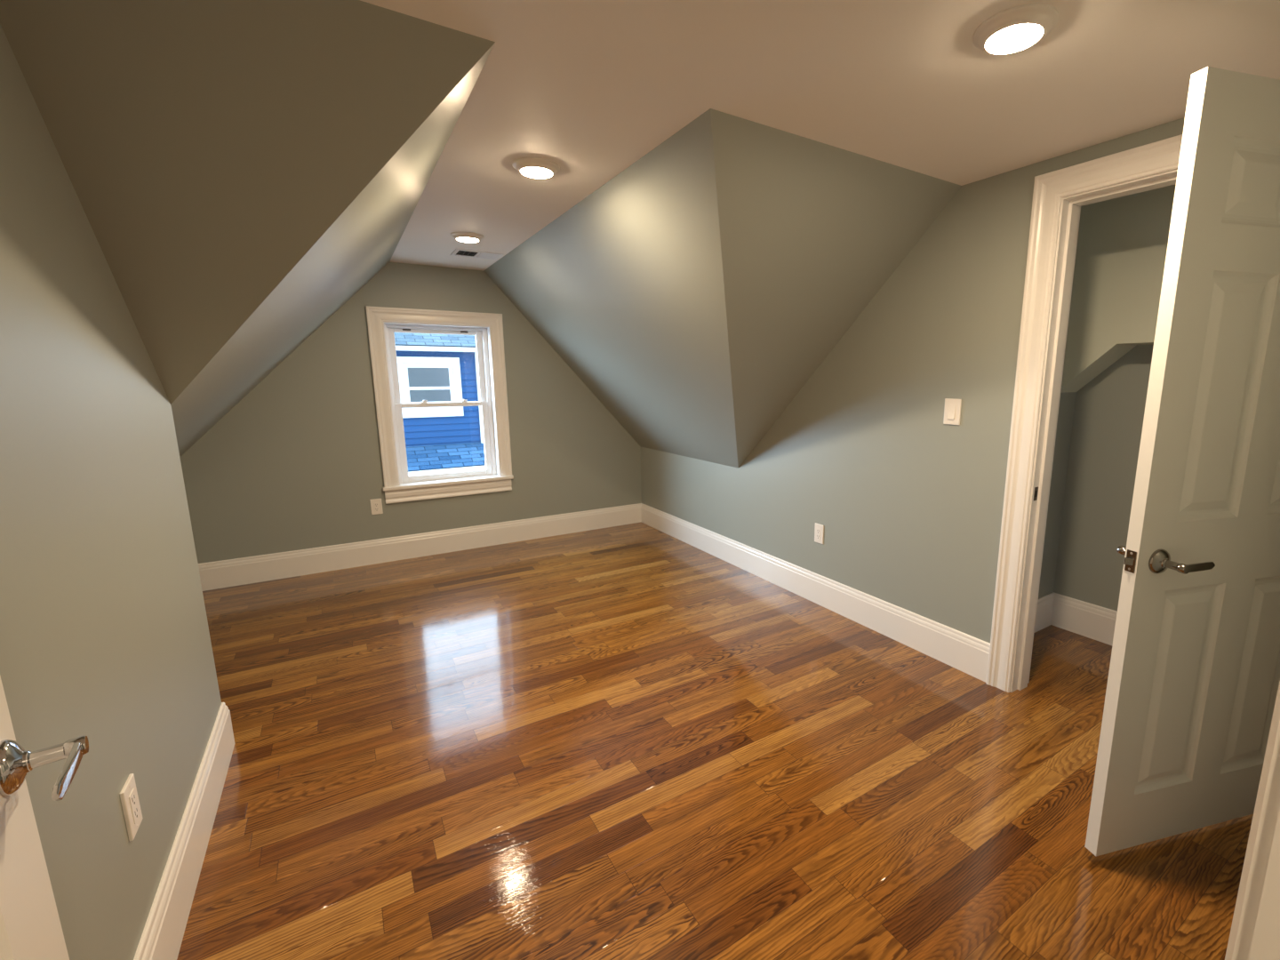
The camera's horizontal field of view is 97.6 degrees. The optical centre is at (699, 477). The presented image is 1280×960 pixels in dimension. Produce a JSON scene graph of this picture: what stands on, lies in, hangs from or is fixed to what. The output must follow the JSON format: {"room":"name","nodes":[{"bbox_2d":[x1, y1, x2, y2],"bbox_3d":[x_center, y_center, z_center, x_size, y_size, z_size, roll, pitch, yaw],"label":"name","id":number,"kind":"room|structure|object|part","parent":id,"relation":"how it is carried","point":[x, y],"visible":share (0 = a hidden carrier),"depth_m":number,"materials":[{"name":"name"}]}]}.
{"room":"attic bedroom","nodes":[
{"label":"attic bedroom","id":0,"kind":"room"},
{"bbox_2d":[0,24,221,959],"bbox_3d":[-1.381,0.171,0.628,0.750,2.179,2.608,-7,12,-32],"label":"wall","id":1,"kind":"structure","parent":0,"point":[105,638],"depth_m":1.16,"materials":[{"name":"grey paint"}]},
{"bbox_2d":[0,675,88,959],"bbox_3d":[-0.586,0.282,0.387,0.110,2.018,0.880,-9,13,-40],"label":"door","id":2,"kind":"structure","parent":1,"relation":"in","point":[30,926],"depth_m":0.68,"materials":[{"name":"white paint"}]},
{"bbox_3d":[-0.754,0.350,0.667,0.009,0.022,0.104,-8,13,-38],"label":"lever","id":3,"kind":"part","parent":2,"relation":"part of","materials":[{"name":"silver metal"}]},
{"bbox_2d":[120,773,142,841],"bbox_3d":[-1.241,0.720,1.221,0.008,0.116,0.072,-7,12,-32],"label":"wall outlet","id":4,"kind":"object","parent":1,"relation":"attached to","point":[129,796],"visible":1,"depth_m":1.21,"materials":[{"name":"white plastic"}]},
{"bbox_2d":[128,788,139,823],"bbox_3d":[-1.239,0.720,1.223,0.002,0.067,0.033,-7,12,-32],"label":"receptacle","id":5,"kind":"object","parent":4,"relation":"attached to","point":[133,801],"depth_m":1.22,"materials":[{"name":"white plastic"}]},
{"bbox_2d":[133,702,234,959],"bbox_3d":[-1.351,1.121,0.984,0.540,0.183,2.364,-7,12,-32],"label":"baseboard","id":6,"kind":"structure","parent":1,"relation":"attached to","point":[161,939],"depth_m":1.50,"materials":[{"name":"white paint"}]},
{"bbox_2d":[0,0,495,456],"bbox_3d":[-1.946,-0.591,2.398,1.425,1.602,3.121,-7,12,-32],"label":"ceiling","id":7,"kind":"structure","parent":0,"point":[205,148],"depth_m":1.38,"materials":[{"name":"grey paint"}]},
{"bbox_2d":[179,261,641,563],"bbox_3d":[-2.011,-0.494,4.345,3.377,2.179,0.140,-7,12,-32],"label":"wall","id":8,"kind":"structure","parent":0,"point":[295,464],"depth_m":4.00,"materials":[{"name":"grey paint"}]},
{"bbox_2d":[369,498,383,514],"bbox_3d":[-2.390,0.215,4.131,0.072,0.116,0.008,-7,12,-32],"label":"wall outlet","id":9,"kind":"object","parent":8,"relation":"attached to","point":[376,505],"visible":1,"depth_m":4.13,"materials":[{"name":"white plastic"}]},
{"bbox_2d":[373,502,379,511],"bbox_3d":[-2.389,0.216,4.128,0.033,0.067,0.002,-7,12,-32],"label":"receptacle","id":10,"kind":"object","parent":9,"relation":"attached to","point":[376,505],"depth_m":4.13,"materials":[{"name":"white plastic"}]},
{"bbox_2d":[198,503,641,591],"bbox_3d":[-1.966,0.500,4.456,3.376,0.183,0.016,-7,12,-32],"label":"baseboard","id":11,"kind":"structure","parent":8,"relation":"attached to","point":[236,572],"depth_m":4.25,"materials":[{"name":"white paint"}]},
{"bbox_2d":[365,305,513,503],"bbox_3d":[-1.992,-0.561,4.341,0.948,1.414,0.225,-7,12,-32],"label":"window","id":12,"kind":"structure","parent":8,"relation":"in","point":[382,323],"depth_m":4.29,"materials":[{"name":"white paint"}]},
{"bbox_3d":[-2.024,-0.851,4.343,0.663,0.583,0.028,-7,12,-32],"label":"sash","id":13,"kind":"part","parent":12,"relation":"part of","materials":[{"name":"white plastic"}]},
{"bbox_3d":[-2.012,-0.577,4.382,0.723,1.185,0.072,-7,12,-32],"label":"frame","id":14,"kind":"part","parent":12,"relation":"part of","materials":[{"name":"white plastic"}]},
{"bbox_3d":[-2.005,-0.295,4.415,0.663,0.594,0.028,-7,12,-32],"label":"sash","id":15,"kind":"part","parent":12,"relation":"part of","materials":[{"name":"white plastic"}]},
{"bbox_3d":[-1.962,0.033,4.403,0.948,0.028,0.120,-7,12,-32],"label":"sill","id":16,"kind":"part","parent":12,"relation":"part of","materials":[{"name":"white paint"}]},
{"bbox_2d":[176,521,1253,959],"bbox_3d":[0.005,1.045,2.245,4.700,0.120,6.300,-7,12,-32],"label":"floor","id":17,"kind":"structure","parent":0,"point":[631,741],"depth_m":1.90,"materials":[{"name":"brown wood"}]},
{"bbox_2d":[483,108,961,468],"bbox_3d":[-0.261,-0.788,3.470,1.313,1.602,3.121,-7,12,-32],"label":"ceiling","id":18,"kind":"structure","parent":0,"point":[626,285],"depth_m":2.65,"materials":[{"name":"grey paint"}]},
{"bbox_2d":[360,0,1279,271],"bbox_3d":[-0.487,-1.301,2.308,3.034,0.120,4.846,-7,12,-32],"label":"ceiling","id":19,"kind":"structure","parent":0,"point":[588,88],"depth_m":1.56,"materials":[{"name":"paint"}]},
{"bbox_2d":[450,232,483,242],"bbox_3d":[-1.345,-1.390,3.236,0.178,0.029,0.178,-7,12,-32],"label":"recessed light","id":20,"kind":"object","parent":19,"relation":"in","point":[462,236],"visible":1,"depth_m":3.19,"materials":[{"name":"white paint"}]},
{"bbox_2d":[450,248,503,259],"bbox_3d":[-1.480,-1.486,3.717,0.300,0.008,0.200,-7,12,-32],"label":"ceiling vent","id":21,"kind":"object","parent":19,"relation":"in","point":[457,252],"visible":1,"depth_m":3.71,"materials":[{"name":"white plastic"}]},
{"bbox_2d":[512,157,559,178],"bbox_3d":[-0.636,-1.202,2.181,0.178,0.029,0.178,-7,12,-32],"label":"recessed light","id":22,"kind":"object","parent":19,"relation":"in","point":[532,167],"visible":1,"depth_m":2.14,"materials":[{"name":"white paint"}]},
{"bbox_2d":[972,3,1058,54],"bbox_3d":[0.748,-1.053,1.326,0.178,0.029,0.178,-7,12,-32],"label":"recessed light","id":23,"kind":"object","parent":19,"relation":"in","point":[1016,28],"visible":1,"depth_m":1.29,"materials":[{"name":"white paint"}]},
{"bbox_2d":[640,117,1184,643],"bbox_3d":[1.184,-0.388,3.421,0.982,2.279,4.886,-7,12,-32],"label":"wall","id":24,"kind":"structure","parent":0,"point":[908,503],"depth_m":2.80,"materials":[{"name":"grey paint"}]},
{"bbox_2d":[640,503,990,682],"bbox_3d":[0.379,0.588,3.930,0.016,0.183,3.424,-7,12,-32],"label":"baseboard","id":25,"kind":"structure","parent":24,"relation":"attached to","point":[969,654],"depth_m":3.22,"materials":[{"name":"white paint"}]},
{"bbox_2d":[814,522,823,543],"bbox_3d":[0.719,0.336,3.357,0.008,0.116,0.072,-7,12,-32],"label":"wall outlet","id":26,"kind":"object","parent":24,"relation":"attached to","point":[819,529],"visible":1,"depth_m":3.35,"materials":[{"name":"white plastic"}]},
{"bbox_2d":[816,528,820,539],"bbox_3d":[0.717,0.337,3.355,0.002,0.067,0.033,-7,12,-32],"label":"receptacle","id":27,"kind":"object","parent":26,"relation":"attached to","point":[818,530],"depth_m":3.36,"materials":[{"name":"grey plastic"}]},
{"bbox_2d":[943,398,961,424],"bbox_3d":[1.155,-0.301,2.550,0.012,0.118,0.080,-7,12,-32],"label":"light switch","id":28,"kind":"object","parent":24,"relation":"attached to","point":[952,411],"visible":1,"depth_m":2.54,"materials":[{"name":"white plastic"}]},
{"bbox_2d":[1034,592,1117,645],"bbox_3d":[2.048,0.867,2.348,0.721,0.183,1.404,-7,12,-32],"label":"baseboard","id":29,"kind":"structure","parent":24,"relation":"attached to","point":[1096,622],"depth_m":3.00,"materials":[{"name":"white paint"}]},
{"bbox_2d":[985,134,1182,692],"bbox_3d":[1.657,-0.047,1.952,0.192,2.123,1.048,-7,12,-32],"label":"door frame","id":30,"kind":"structure","parent":24,"relation":"attached to","point":[1059,196],"depth_m":2.23,"materials":[{"name":"white paint"}]},
{"bbox_3d":[1.391,0.067,2.305,0.024,0.057,0.002,-7,12,-32],"label":"strike plate","id":31,"kind":"part","parent":30,"relation":"part of","materials":[{"name":"brown metal"}]},
{"bbox_2d":[1084,66,1279,855],"bbox_3d":[1.470,0.064,1.505,0.766,2.000,0.172,-3,11,-14],"label":"door","id":32,"kind":"structure","parent":24,"relation":"in","point":[1194,678],"depth_m":1.45,"materials":[{"name":"white paint"}]},
{"bbox_3d":[1.112,0.215,1.438,0.003,0.057,0.025,-3,10,-14],"label":"latch plate","id":33,"kind":"part","parent":32,"relation":"part of","materials":[{"name":"metal"}]},
{"bbox_3d":[1.252,0.223,1.395,0.104,0.022,0.009,-3,11,-17],"label":"lever","id":34,"kind":"part","parent":32,"relation":"part of","materials":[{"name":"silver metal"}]},
{"bbox_2d":[1060,184,1175,392],"bbox_3d":[2.282,-0.766,2.151,0.220,0.894,1.505,-7,12,-32],"label":"wall","id":35,"kind":"structure","parent":0,"point":[1123,241],"depth_m":2.54,"materials":[{"name":"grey paint"}]},
{"bbox_3d":[0.795,0.176,0.563,2.834,2.179,0.135,-7,12,-32],"label":"wall","id":36,"kind":"structure","parent":0,"visible":0},
{"bbox_2d":[1224,680,1279,959],"bbox_3d":[0.120,0.274,0.152,1.042,2.136,0.162,-7,12,-32],"label":"door frame","id":37,"kind":"structure","parent":36,"relation":"attached to","point":[1254,934],"depth_m":0.45,"materials":[{"name":"white paint"}]},
{"label":"outside","id":38,"kind":"structure","parent":0,"visible":0},
{"bbox_3d":[-12.251,3.341,19.882,60.000,0.400,34.800,-7,12,-32],"label":"ground","id":39,"kind":"structure","parent":38,"visible":0},
{"bbox_2d":[394,332,485,475],"bbox_3d":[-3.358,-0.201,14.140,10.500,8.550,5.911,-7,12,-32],"label":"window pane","id":40,"kind":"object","parent":39,"relation":"on","point":[432,367],"visible":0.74,"depth_m":10.36,"materials":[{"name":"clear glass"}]},
{"bbox_3d":[-4.989,-1.717,10.316,0.695,0.625,0.009,-7,12,-32],"label":"pane","id":41,"kind":"part","parent":40,"relation":"part of","materials":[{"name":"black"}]},
{"bbox_3d":[-4.990,-1.696,10.324,0.831,0.829,0.050,-7,12,-32],"label":"sash frame","id":42,"kind":"part","parent":40,"relation":"part of","materials":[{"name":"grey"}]},
{"bbox_3d":[-4.984,-1.656,10.322,0.687,0.055,0.024,-7,12,-32],"label":"meeting rail","id":43,"kind":"part","parent":40,"relation":"part of","materials":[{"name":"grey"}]}
]}

